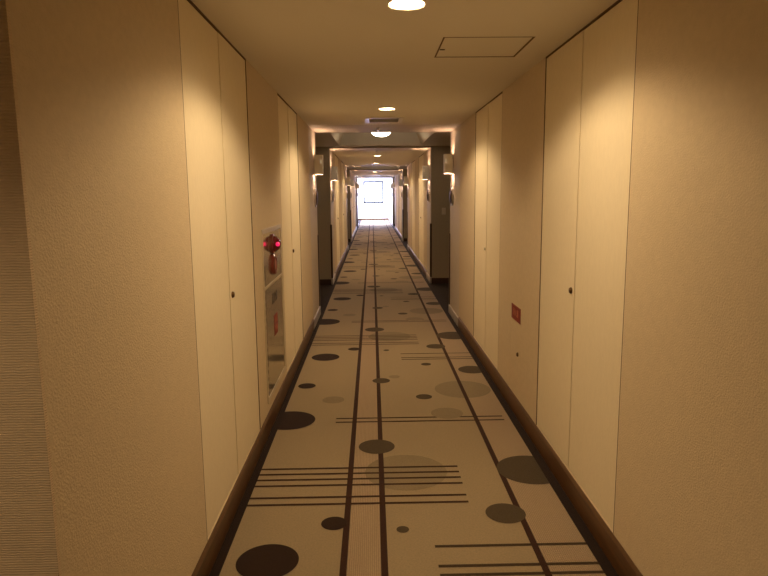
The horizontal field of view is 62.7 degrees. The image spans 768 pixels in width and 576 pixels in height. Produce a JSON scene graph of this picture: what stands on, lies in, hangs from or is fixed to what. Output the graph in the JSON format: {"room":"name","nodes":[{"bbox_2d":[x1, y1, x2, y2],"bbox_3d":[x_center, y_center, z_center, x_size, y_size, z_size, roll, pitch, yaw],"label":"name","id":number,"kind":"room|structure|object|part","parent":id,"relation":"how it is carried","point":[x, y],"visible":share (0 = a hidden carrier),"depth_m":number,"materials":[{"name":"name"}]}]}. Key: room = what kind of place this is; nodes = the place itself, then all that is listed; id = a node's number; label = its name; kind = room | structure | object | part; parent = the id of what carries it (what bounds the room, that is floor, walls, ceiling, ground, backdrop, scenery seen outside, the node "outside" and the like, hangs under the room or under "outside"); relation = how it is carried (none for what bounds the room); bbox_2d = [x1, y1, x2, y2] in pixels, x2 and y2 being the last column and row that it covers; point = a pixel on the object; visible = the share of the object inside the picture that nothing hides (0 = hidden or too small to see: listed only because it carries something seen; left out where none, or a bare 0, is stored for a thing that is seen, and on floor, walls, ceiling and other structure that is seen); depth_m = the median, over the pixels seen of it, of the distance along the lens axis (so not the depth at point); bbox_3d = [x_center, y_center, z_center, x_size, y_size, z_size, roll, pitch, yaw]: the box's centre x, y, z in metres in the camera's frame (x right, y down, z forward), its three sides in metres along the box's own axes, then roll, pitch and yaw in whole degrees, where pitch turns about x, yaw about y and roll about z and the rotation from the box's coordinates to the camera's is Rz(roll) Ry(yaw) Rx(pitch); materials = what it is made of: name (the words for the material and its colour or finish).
{"room":"hotel corridor","nodes":[
{"label":"hotel corridor","id":0,"kind":"room"},
{"bbox_2d":[0,0,61,575],"bbox_3d":[-1.743,0.219,1.460,1.960,2.430,0.152,-1,9,-1],"label":"wall","id":1,"kind":"structure","parent":0,"point":[29,541],"depth_m":1.40,"materials":[{"name":"paint"}]},
{"bbox_2d":[9,0,312,575],"bbox_3d":[-0.890,-0.242,4.487,0.140,2.430,6.220,-1,9,-1],"label":"wall","id":2,"kind":"structure","parent":0,"point":[99,82],"depth_m":1.85,"materials":[{"name":"paper"}]},
{"bbox_2d":[177,0,260,540],"bbox_3d":[-0.822,-0.124,3.252,0.070,2.300,1.340,-1,9,-1],"label":"door","id":3,"kind":"structure","parent":2,"relation":"in","point":[213,71],"depth_m":3.08,"materials":[{"name":"brown wood"}]},
{"bbox_2d":[191,319,313,575],"bbox_3d":[-0.801,0.895,4.644,0.014,0.127,6.190,-1,9,-1],"label":"baseboard","id":4,"kind":"structure","parent":2,"relation":"attached to","point":[207,559],"depth_m":3.49,"materials":[{"name":"brown wood"}]},
{"bbox_2d":[261,224,285,403],"bbox_3d":[-0.850,0.145,4.718,0.198,1.205,0.890,-1,9,-1],"label":"cabinet","id":5,"kind":"object","parent":2,"relation":"attached to","point":[271,238],"visible":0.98,"depth_m":4.61,"materials":[{"name":"metal"}]},
{"bbox_3d":[-0.829,-0.239,4.661,0.017,0.360,0.820,-1,9,-1],"label":"alarm panel","id":6,"kind":"part","parent":5,"relation":"part of","materials":[{"name":"gold metal"}]},
{"bbox_3d":[-0.824,0.333,4.748,0.017,0.751,0.816,-1,9,-1],"label":"cabinet door","id":7,"kind":"part","parent":5,"relation":"part of","materials":[{"name":"gold metal"}]},
{"bbox_2d":[270,234,280,253],"bbox_3d":[-0.788,-0.324,4.619,0.066,0.144,0.144,-1,9,-1],"label":"lamp","id":8,"kind":"object","parent":5,"relation":"attached to","point":[275,243],"depth_m":4.57,"materials":[{"name":"red plastic"}]},
{"bbox_2d":[277,93,302,369],"bbox_3d":[-0.871,-0.507,5.814,0.070,2.300,1.320,-1,9,-1],"label":"door","id":9,"kind":"structure","parent":2,"relation":"in","point":[287,117],"depth_m":5.74,"materials":[{"name":"brown wood"}]},
{"bbox_2d":[314,188,317,206],"bbox_3d":[-0.873,-1.165,8.122,0.040,0.248,0.172,-1,9,-1],"label":"plaque","id":10,"kind":"object","parent":2,"relation":"attached to","point":[315,190],"visible":1,"depth_m":8.06,"materials":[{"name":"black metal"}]},
{"bbox_2d":[313,155,323,174],"bbox_3d":[-0.839,-1.573,8.061,0.118,0.245,0.131,-1,9,-1],"label":"wall sconce","id":11,"kind":"object","parent":2,"relation":"attached to","point":[318,159],"visible":1,"depth_m":8.00,"materials":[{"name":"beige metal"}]},
{"bbox_2d":[308,124,459,318],"bbox_3d":[0.005,-1.006,8.011,2.090,2.880,0.940,-1,9,-1],"label":"trim","id":12,"kind":"structure","parent":2,"relation":"attached to","point":[454,129],"depth_m":7.92,"materials":[{"name":"paint"}]},
{"bbox_2d":[314,304,457,328],"bbox_3d":[0.019,0.362,8.202,1.790,0.112,0.974,-1,9,-1],"label":"trim","id":13,"kind":"structure","parent":2,"relation":"attached to","point":[451,311],"depth_m":8.16,"materials":[{"name":"brown wood"}]},
{"bbox_2d":[443,154,452,173],"bbox_3d":[0.832,-1.602,8.139,0.118,0.245,0.131,-1,9,-1],"label":"wall sconce","id":14,"kind":"object","parent":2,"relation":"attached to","point":[447,158],"visible":1,"depth_m":8.08,"materials":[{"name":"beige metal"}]},
{"bbox_2d":[450,187,453,205],"bbox_3d":[0.875,-1.194,8.201,0.040,0.248,0.172,-1,9,-1],"label":"plaque","id":15,"kind":"object","parent":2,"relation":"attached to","point":[451,189],"visible":1,"depth_m":8.14,"materials":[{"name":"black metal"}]},
{"bbox_2d":[332,152,346,270],"bbox_3d":[-1.089,-1.805,14.955,0.140,2.430,5.850,-1,9,-1],"label":"wall","id":16,"kind":"structure","parent":0,"point":[333,154],"depth_m":14.50,"materials":[{"name":"paint"}]},
{"bbox_2d":[335,155,339,265],"bbox_3d":[-1.018,-1.660,13.537,0.070,2.300,1.340,-1,9,-1],"label":"door","id":17,"kind":"structure","parent":16,"relation":"in","point":[336,157],"depth_m":13.59,"materials":[{"name":"brown wood"}]},
{"bbox_2d":[335,248,346,276],"bbox_3d":[-1.000,-0.668,15.111,0.014,0.127,5.820,-1,9,-1],"label":"baseboard","id":18,"kind":"structure","parent":16,"relation":"attached to","point":[345,252],"depth_m":14.42,"materials":[{"name":"brown wood"}]},
{"bbox_2d":[341,161,344,252],"bbox_3d":[-1.066,-2.042,16.098,0.070,2.300,1.320,-1,9,-1],"label":"door","id":19,"kind":"structure","parent":16,"relation":"in","point":[342,164],"depth_m":16.18,"materials":[{"name":"brown wood"}]},
{"bbox_2d":[351,174,355,234],"bbox_3d":[-1.284,-3.341,25.239,0.140,2.430,5.850,-1,9,-1],"label":"wall","id":20,"kind":"structure","parent":0,"point":[351,174],"depth_m":25.01,"materials":[{"name":"paint"}]},
{"bbox_2d":[351,172,353,232],"bbox_3d":[-1.213,-3.195,23.821,0.070,2.300,1.340,-1,9,-1],"label":"door","id":21,"kind":"structure","parent":20,"relation":"in","point":[351,172],"depth_m":23.85,"materials":[{"name":"brown wood"}]},
{"bbox_2d":[354,180,354,229],"bbox_3d":[-1.261,-3.578,26.382,0.070,2.300,1.320,-1,9,-1],"label":"door","id":22,"kind":"structure","parent":20,"relation":"in","point":[354,180],"depth_m":26.53,"materials":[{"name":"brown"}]},
{"bbox_2d":[358,180,388,218],"bbox_3d":[-0.708,-5.532,39.687,2.240,2.480,0.150,-1,9,-1],"label":"wall","id":23,"kind":"structure","parent":0,"point":[365,210],"depth_m":39.68,"materials":[{"name":"white paint"}]},
{"bbox_2d":[363,181,383,202],"bbox_3d":[-0.663,-6.018,39.600,1.280,1.385,0.080,-1,9,-1],"label":"window","id":24,"kind":"structure","parent":23,"relation":"in","point":[364,182],"depth_m":39.54,"materials":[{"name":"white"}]},
{"bbox_2d":[358,218,388,219],"bbox_3d":[-0.695,-4.344,39.779,2.000,0.097,0.020,-1,9,-1],"label":"baseboard","id":25,"kind":"structure","parent":23,"relation":"attached to","point":[359,218],"depth_m":39.77,"materials":[{"name":"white wood"}]},
{"bbox_2d":[357,178,390,180],"bbox_3d":[-0.654,-6.268,36.013,2.240,0.120,7.200,-1,9,-1],"label":"ceiling","id":26,"kind":"structure","parent":0,"point":[358,179],"depth_m":36.36,"materials":[{"name":"white paint"}]},
{"bbox_2d":[351,171,399,175],"bbox_3d":[-0.331,-4.614,25.067,2.070,0.120,5.850,-1,9,-1],"label":"ceiling","id":27,"kind":"structure","parent":0,"point":[356,173],"depth_m":25.00,"materials":[{"name":"beige paint"}]},
{"bbox_2d":[356,176,394,176],"bbox_3d":[-0.432,-5.519,30.284,3.610,0.310,2.860,-1,9,-1],"label":"ceiling","id":28,"kind":"structure","parent":0,"point":[356,176],"depth_m":31.42,"materials":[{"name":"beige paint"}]},
{"bbox_2d":[357,177,394,223],"bbox_3d":[0.000,-4.585,31.949,2.712,2.880,0.140,-1,9,-1],"label":"wall","id":29,"kind":"structure","parent":0,"point":[393,177],"depth_m":31.86,"materials":[{"name":"paint"}]},
{"bbox_2d":[357,178,392,212],"bbox_3d":[-0.454,-4.624,32.243,2.090,2.880,0.750,-1,9,-1],"label":"trim","id":30,"kind":"structure","parent":29,"relation":"attached to","point":[392,178],"depth_m":32.28,"materials":[{"name":"paint"}]},
{"bbox_2d":[347,169,406,240],"bbox_3d":[-0.253,-3.043,21.657,3.610,2.880,0.140,-1,9,-1],"label":"wall","id":31,"kind":"structure","parent":0,"point":[404,170],"depth_m":21.60,"materials":[{"name":"paint"}]},
{"bbox_2d":[346,177,350,184],"bbox_3d":[-1.034,-3.109,18.345,0.118,0.245,0.131,-1,9,-1],"label":"wall sconce","id":32,"kind":"object","parent":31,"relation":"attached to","point":[348,180],"visible":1,"depth_m":18.29,"materials":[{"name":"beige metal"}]},
{"bbox_2d":[350,170,402,236],"bbox_3d":[-0.259,-3.088,21.959,2.090,2.880,0.750,-1,9,-1],"label":"trim","id":33,"kind":"structure","parent":31,"relation":"attached to","point":[350,170],"depth_m":21.82,"materials":[{"name":"wood"}]},
{"bbox_2d":[347,166,406,168],"bbox_3d":[-0.237,-3.984,20.000,3.610,0.310,2.860,-1,9,-1],"label":"ceiling","id":34,"kind":"structure","parent":0,"point":[364,167],"depth_m":21.13,"materials":[{"name":"beige paint"}]},
{"bbox_2d":[332,150,426,164],"bbox_3d":[-0.136,-3.078,14.783,2.070,0.120,5.850,-1,9,-1],"label":"ceiling","id":35,"kind":"structure","parent":0,"point":[347,157],"depth_m":13.97,"materials":[{"name":"beige paint"}]},
{"bbox_2d":[315,146,450,284],"bbox_3d":[-0.058,-1.508,11.373,3.610,2.880,0.140,-1,9,-1],"label":"wall","id":36,"kind":"structure","parent":0,"point":[440,182],"depth_m":11.32,"materials":[{"name":"paint"}]},
{"bbox_2d":[320,279,330,284],"bbox_3d":[-1.403,-0.105,11.479,0.889,0.100,0.014,-1,9,-1],"label":"baseboard","id":37,"kind":"structure","parent":36,"relation":"attached to","point":[322,281],"depth_m":11.48,"materials":[{"name":"brown wood"}]},
{"bbox_2d":[330,225,332,277],"bbox_3d":[-0.948,-0.662,11.423,0.032,0.970,0.047,-1,9,-1],"label":"trim","id":38,"kind":"structure","parent":36,"relation":"attached to","point":[330,225],"depth_m":11.41,"materials":[{"name":"brown wood"}]},
{"bbox_2d":[331,190,333,202],"bbox_3d":[-0.938,-1.676,11.543,0.040,0.248,0.172,-1,9,-1],"label":"plaque","id":39,"kind":"object","parent":36,"relation":"attached to","point":[332,192],"visible":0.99,"depth_m":11.48,"materials":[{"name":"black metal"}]},
{"bbox_2d":[331,167,337,179],"bbox_3d":[-0.903,-2.084,11.483,0.118,0.245,0.131,-1,9,-1],"label":"wall sconce","id":40,"kind":"object","parent":36,"relation":"attached to","point":[334,172],"visible":1,"depth_m":11.42,"materials":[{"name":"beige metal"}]},
{"bbox_2d":[329,148,430,275],"bbox_3d":[-0.064,-1.553,11.675,2.090,2.880,0.750,-1,9,-1],"label":"trim","id":41,"kind":"structure","parent":36,"relation":"attached to","point":[333,149],"depth_m":11.62,"materials":[{"name":"paint"}]},
{"bbox_2d":[332,272,430,284],"bbox_3d":[-0.050,-0.185,11.866,1.790,0.112,0.784,-1,9,-1],"label":"trim","id":42,"kind":"structure","parent":36,"relation":"attached to","point":[428,277],"depth_m":11.77,"materials":[{"name":"wood"}]},
{"bbox_2d":[422,166,428,179],"bbox_3d":[0.767,-2.113,11.561,0.118,0.245,0.131,-1,9,-1],"label":"wall sconce","id":43,"kind":"object","parent":36,"relation":"attached to","point":[425,169],"visible":1,"depth_m":11.50,"materials":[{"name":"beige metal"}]},
{"bbox_2d":[430,223,431,276],"bbox_3d":[0.850,-0.684,11.454,0.032,0.970,0.047,-1,9,-1],"label":"trim","id":44,"kind":"structure","parent":36,"relation":"attached to","point":[430,223],"depth_m":11.43,"materials":[{"name":"brown wood"}]},
{"bbox_2d":[432,278,448,282],"bbox_3d":[1.317,-0.139,11.526,0.889,0.100,0.014,-1,9,-1],"label":"baseboard","id":45,"kind":"structure","parent":36,"relation":"attached to","point":[434,280],"depth_m":11.51,"materials":[{"name":"brown wood"}]},
{"bbox_2d":[315,132,450,146],"bbox_3d":[-0.042,-2.448,9.716,3.610,0.310,2.860,-1,9,-1],"label":"ceiling","id":46,"kind":"structure","parent":0,"point":[394,138],"depth_m":10.78,"materials":[{"name":"beige paint"}]},
{"bbox_2d":[372,132,390,136],"bbox_3d":[-0.045,-2.441,9.646,0.300,0.242,0.300,-1,9,-1],"label":"bowl light","id":47,"kind":"object","parent":46,"relation":"attached to","point":[382,134],"visible":0.36,"depth_m":9.58,"materials":[{"name":"white glass"}]},
{"bbox_2d":[388,178,392,223],"bbox_3d":[0.419,-5.014,36.145,0.120,2.480,7.050,-1,9,-1],"label":"wall","id":48,"kind":"structure","parent":0,"point":[390,180],"depth_m":34.32,"materials":[{"name":"white paint"}]},
{"bbox_2d":[389,182,391,215],"bbox_3d":[0.416,-5.141,36.252,0.080,1.900,5.200,-1,9,-1],"label":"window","id":49,"kind":"structure","parent":48,"relation":"in","point":[389,182],"depth_m":38.77,"materials":[{"name":"white glass"}]},
{"bbox_2d":[395,171,401,234],"bbox_3d":[0.646,-3.365,25.272,0.140,2.430,5.850,-1,9,-1],"label":"wall","id":50,"kind":"structure","parent":0,"point":[401,171],"depth_m":25.09,"materials":[{"name":"paint"}]},
{"bbox_2d":[355,175,395,226],"bbox_3d":[-0.385,-4.077,28.579,2.090,2.880,0.940,-1,9,-1],"label":"trim","id":51,"kind":"structure","parent":50,"relation":"attached to","point":[383,175],"depth_m":28.30,"materials":[{"name":"wood"}]},
{"bbox_2d":[396,174,397,229],"bbox_3d":[0.578,-3.601,26.413,0.070,2.300,1.320,-1,9,-1],"label":"door","id":52,"kind":"structure","parent":50,"relation":"in","point":[397,174],"depth_m":26.34,"materials":[{"name":"brown wood"}]},
{"bbox_2d":[399,171,400,233],"bbox_3d":[0.627,-3.218,23.852,0.070,2.300,1.340,-1,9,-1],"label":"door","id":53,"kind":"structure","parent":50,"relation":"in","point":[400,171],"depth_m":23.82,"materials":[{"name":"brown wood"}]},
{"bbox_2d":[191,0,617,124],"bbox_3d":[-0.874,-1.162,2.014,4.030,0.120,10.840,-1,9,-1],"label":"ceiling","id":54,"kind":"structure","parent":0,"point":[333,62],"depth_m":3.51,"materials":[{"name":"beige paint"}]},
{"bbox_2d":[365,117,402,122],"bbox_3d":[-0.002,-1.880,6.920,0.404,0.088,0.464,-1,9,-1],"label":"ceiling vent","id":55,"kind":"object","parent":54,"relation":"in","point":[393,119],"visible":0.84,"depth_m":6.91,"materials":[{"name":"silver metal"}]},
{"bbox_2d":[377,108,396,109],"bbox_3d":[0.029,-1.724,6.013,0.182,0.037,0.182,-1,9,-1],"label":"recessed light","id":56,"kind":"object","parent":54,"relation":"in","point":[378,108],"visible":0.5,"depth_m":6.08,"materials":[{"name":"beige paint"}]},
{"bbox_2d":[385,0,428,9],"bbox_3d":[0.097,-1.228,2.691,0.182,0.037,0.182,-1,9,-1],"label":"recessed light","id":57,"kind":"object","parent":54,"relation":"in","point":[390,4],"visible":1,"depth_m":2.75,"materials":[{"name":"beige paint"}]},
{"bbox_2d":[434,37,534,57],"bbox_3d":[0.543,-1.355,3.514,0.480,0.037,0.490,-1,9,-1],"label":"ceiling hatch","id":58,"kind":"object","parent":54,"relation":"attached to","point":[449,46],"visible":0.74,"depth_m":3.50,"materials":[{"name":"brown paint"}]},
{"bbox_2d":[209,220,618,575],"bbox_3d":[-0.584,-1.098,18.736,5.300,0.103,43.800,-1,9,-1],"label":"floor","id":59,"kind":"structure","parent":0,"point":[390,448],"depth_m":3.82,"materials":[{"name":"carpet"}]},
{"bbox_2d":[409,151,426,270],"bbox_3d":[0.841,-1.829,14.988,0.140,2.430,5.850,-1,9,-1],"label":"wall","id":60,"kind":"structure","parent":0,"point":[416,253],"depth_m":14.69,"materials":[{"name":"paper"}]},
{"bbox_2d":[345,165,408,245],"bbox_3d":[-0.190,-2.541,18.295,2.090,2.880,0.940,-1,9,-1],"label":"trim","id":61,"kind":"structure","parent":60,"relation":"attached to","point":[346,166],"depth_m":18.23,"materials":[{"name":"wood"}]},
{"bbox_2d":[404,176,407,184],"bbox_3d":[0.637,-3.137,18.423,0.118,0.245,0.131,-1,9,-1],"label":"wall sconce","id":62,"kind":"object","parent":60,"relation":"attached to","point":[405,177],"visible":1,"depth_m":18.36,"materials":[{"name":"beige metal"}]},
{"bbox_2d":[412,160,414,252],"bbox_3d":[0.773,-2.065,16.129,0.070,2.300,1.320,-1,9,-1],"label":"door","id":63,"kind":"structure","parent":60,"relation":"in","point":[413,162],"depth_m":16.11,"materials":[{"name":"brown wood"}]},
{"bbox_2d":[409,247,426,276],"bbox_3d":[0.775,-0.690,15.141,0.014,0.127,5.820,-1,9,-1],"label":"baseboard","id":64,"kind":"structure","parent":60,"relation":"attached to","point":[416,259],"depth_m":14.34,"materials":[{"name":"brown wood"}]},
{"bbox_2d":[419,153,423,265],"bbox_3d":[0.822,-1.683,13.568,0.070,2.300,1.340,-1,9,-1],"label":"door","id":65,"kind":"structure","parent":60,"relation":"in","point":[421,158],"depth_m":13.55,"materials":[{"name":"brown wood"}]},
{"bbox_2d":[459,0,767,575],"bbox_3d":[1.082,0.064,2.305,0.140,2.430,10.700,-1,9,-1],"label":"wall","id":66,"kind":"structure","parent":0,"point":[691,495],"depth_m":2.14,"materials":[{"name":"paper"}]},
{"bbox_2d":[473,91,502,368],"bbox_3d":[0.969,-0.530,5.845,0.070,2.300,1.320,-1,9,-1],"label":"door","id":67,"kind":"structure","parent":66,"relation":"in","point":[488,135],"depth_m":5.76,"materials":[{"name":"brown wood"}]},
{"bbox_2d":[510,303,521,399],"bbox_3d":[0.984,0.460,4.684,0.043,0.665,0.350,-1,9,-1],"label":"access panel","id":68,"kind":"object","parent":66,"relation":"attached to","point":[516,313],"visible":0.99,"depth_m":4.67,"materials":[{"name":"brown"}]},
{"bbox_2d":[458,317,642,575],"bbox_3d":[1.016,1.203,2.459,0.014,0.127,10.670,-1,9,-1],"label":"baseboard","id":69,"kind":"structure","parent":66,"relation":"attached to","point":[618,557],"depth_m":3.46,"materials":[{"name":"brown wood"}]},
{"bbox_2d":[536,0,638,533],"bbox_3d":[1.017,-0.147,3.284,0.070,2.300,1.340,-1,9,-1],"label":"door","id":70,"kind":"structure","parent":66,"relation":"in","point":[590,77],"depth_m":3.11,"materials":[{"name":"brown wood"}]},
{"bbox_3d":[-1.356,-0.840,8.414,0.898,2.460,0.140,-1,9,-1],"label":"wall","id":71,"kind":"structure","parent":0,"visible":0},
{"bbox_2d":[318,235,319,305],"bbox_3d":[-0.894,-0.236,8.572,0.032,0.970,0.047,-1,9,-1],"label":"trim","id":72,"kind":"structure","parent":71,"relation":"attached to","point":[318,235],"depth_m":8.55,"materials":[{"name":"brown wood"}]},
{"bbox_3d":[1.356,-0.874,8.461,0.898,2.460,0.140,-1,9,-1],"label":"wall","id":73,"kind":"structure","parent":0,"visible":0},
{"bbox_2d":[449,233,449,303],"bbox_3d":[0.904,-0.259,8.603,0.032,0.970,0.047,-1,9,-1],"label":"trim","id":74,"kind":"structure","parent":73,"relation":"attached to","point":[449,233],"depth_m":8.58,"materials":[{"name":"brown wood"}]},
{"bbox_3d":[1.161,-2.409,18.745,0.898,2.460,0.140,-1,9,-1],"label":"wall","id":75,"kind":"structure","parent":0,"visible":0},
{"bbox_2d":[407,212,407,243],"bbox_3d":[0.709,-1.794,18.887,0.032,0.970,0.047,-1,9,-1],"label":"trim","id":76,"kind":"structure","parent":75,"relation":"attached to","point":[407,212],"depth_m":18.86,"materials":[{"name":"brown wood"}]}
]}

